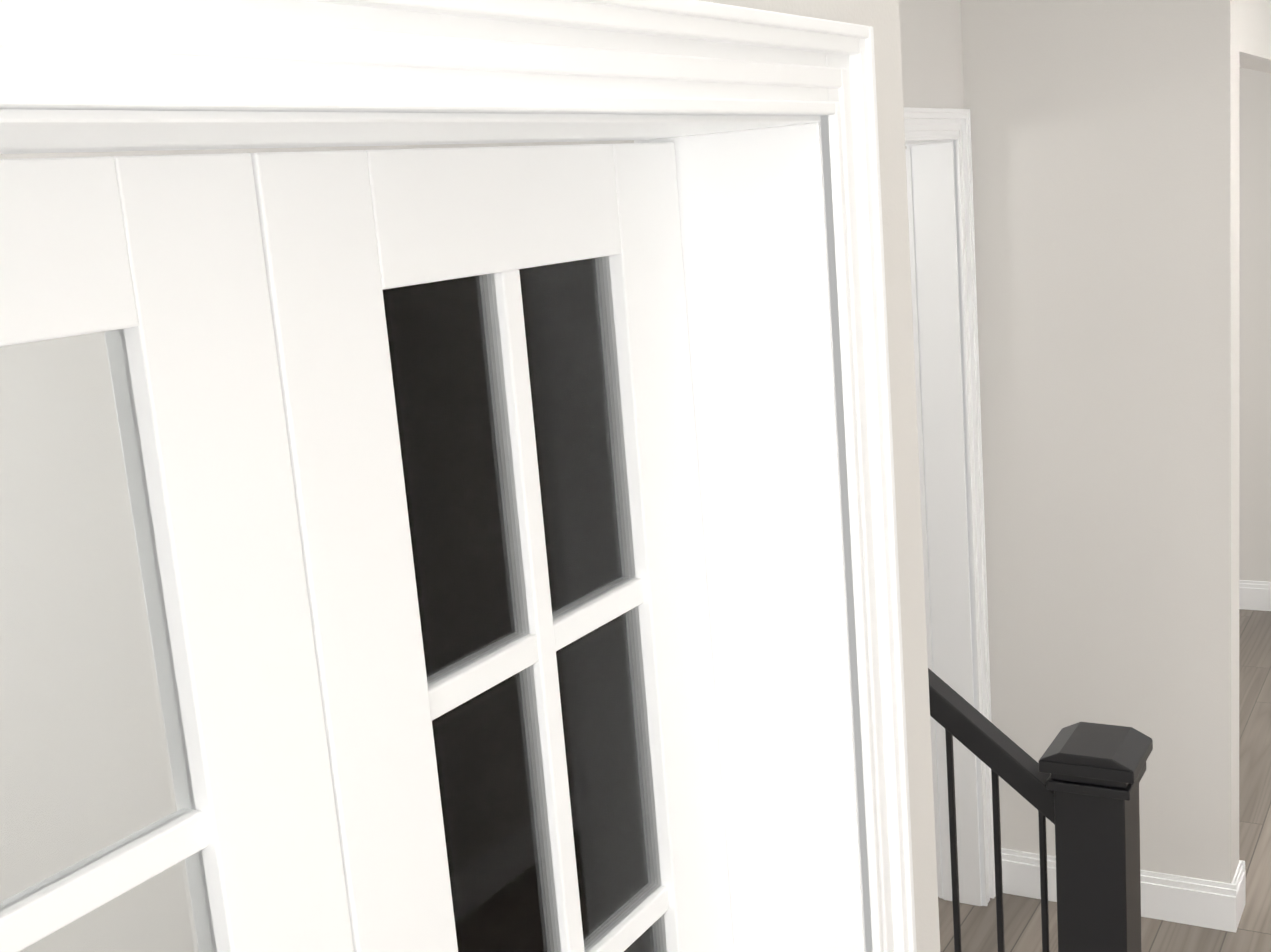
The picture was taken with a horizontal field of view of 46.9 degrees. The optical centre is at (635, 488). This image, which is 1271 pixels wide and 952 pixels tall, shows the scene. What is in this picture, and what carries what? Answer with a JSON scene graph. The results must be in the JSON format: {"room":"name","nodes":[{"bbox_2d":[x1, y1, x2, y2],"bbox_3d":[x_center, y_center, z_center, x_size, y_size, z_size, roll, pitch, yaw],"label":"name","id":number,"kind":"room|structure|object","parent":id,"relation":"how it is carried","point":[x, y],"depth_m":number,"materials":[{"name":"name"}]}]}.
{"room":"hallway","nodes":[
{"label":"hallway","id":0,"kind":"room"},
{"bbox_2d":[0,0,1270,951],"bbox_3d":[2.432,-2.067,5.765,10.040,6.000,17.370,2,13,30],"label":"wall","id":1,"kind":"structure","parent":0,"point":[1122,195],"depth_m":4.17,"materials":[{"name":"paint"}]},
{"bbox_2d":[0,153,353,951],"bbox_3d":[-0.328,0.984,0.981,0.179,2.352,0.598,2,13,30],"label":"french door","id":2,"kind":"structure","parent":1,"relation":"in","point":[152,267],"depth_m":0.97,"materials":[{"name":"white wood"}]},
{"bbox_2d":[249,142,733,951],"bbox_3d":[-0.029,0.857,1.487,0.179,2.352,0.598,2,13,30],"label":"french door","id":3,"kind":"structure","parent":1,"relation":"in","point":[483,356],"depth_m":1.28,"materials":[{"name":"white wood"}]},
{"bbox_2d":[0,0,995,951],"bbox_3d":[-0.748,-0.072,3.013,7.200,3.699,4.233,2,13,30],"label":"door frame","id":4,"kind":"structure","parent":1,"relation":"attached to","point":[764,122],"depth_m":1.50,"materials":[{"name":"white wood"}]},
{"bbox_2d":[905,149,942,896],"bbox_3d":[0.579,0.164,4.633,0.675,2.365,0.168,2,13,30],"label":"closet door","id":5,"kind":"structure","parent":1,"relation":"in","point":[922,480],"depth_m":4.48,"materials":[{"name":"white wood"}]},
{"bbox_2d":[1001,580,1270,932],"bbox_3d":[3.135,0.810,6.052,8.700,0.150,17.100,2,13,30],"label":"baseboard","id":6,"kind":"structure","parent":1,"relation":"attached to","point":[1195,901],"depth_m":4.50,"materials":[{"name":"white wood"}]},
{"bbox_2d":[938,609,1270,951],"bbox_3d":[2.869,0.921,6.296,11.000,0.120,17.800,2,13,30],"label":"floor","id":7,"kind":"structure","parent":0,"point":[1022,925],"depth_m":4.68,"materials":[{"name":"brown wood"}]},
{"bbox_2d":[928,668,1152,951],"bbox_3d":[-1.604,-0.424,3.501,5.190,4.333,1.251,2,13,30],"label":"stair railing","id":8,"kind":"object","parent":7,"relation":"on","point":[1083,797],"depth_m":2.90,"materials":[{"name":"wood"}]}
]}

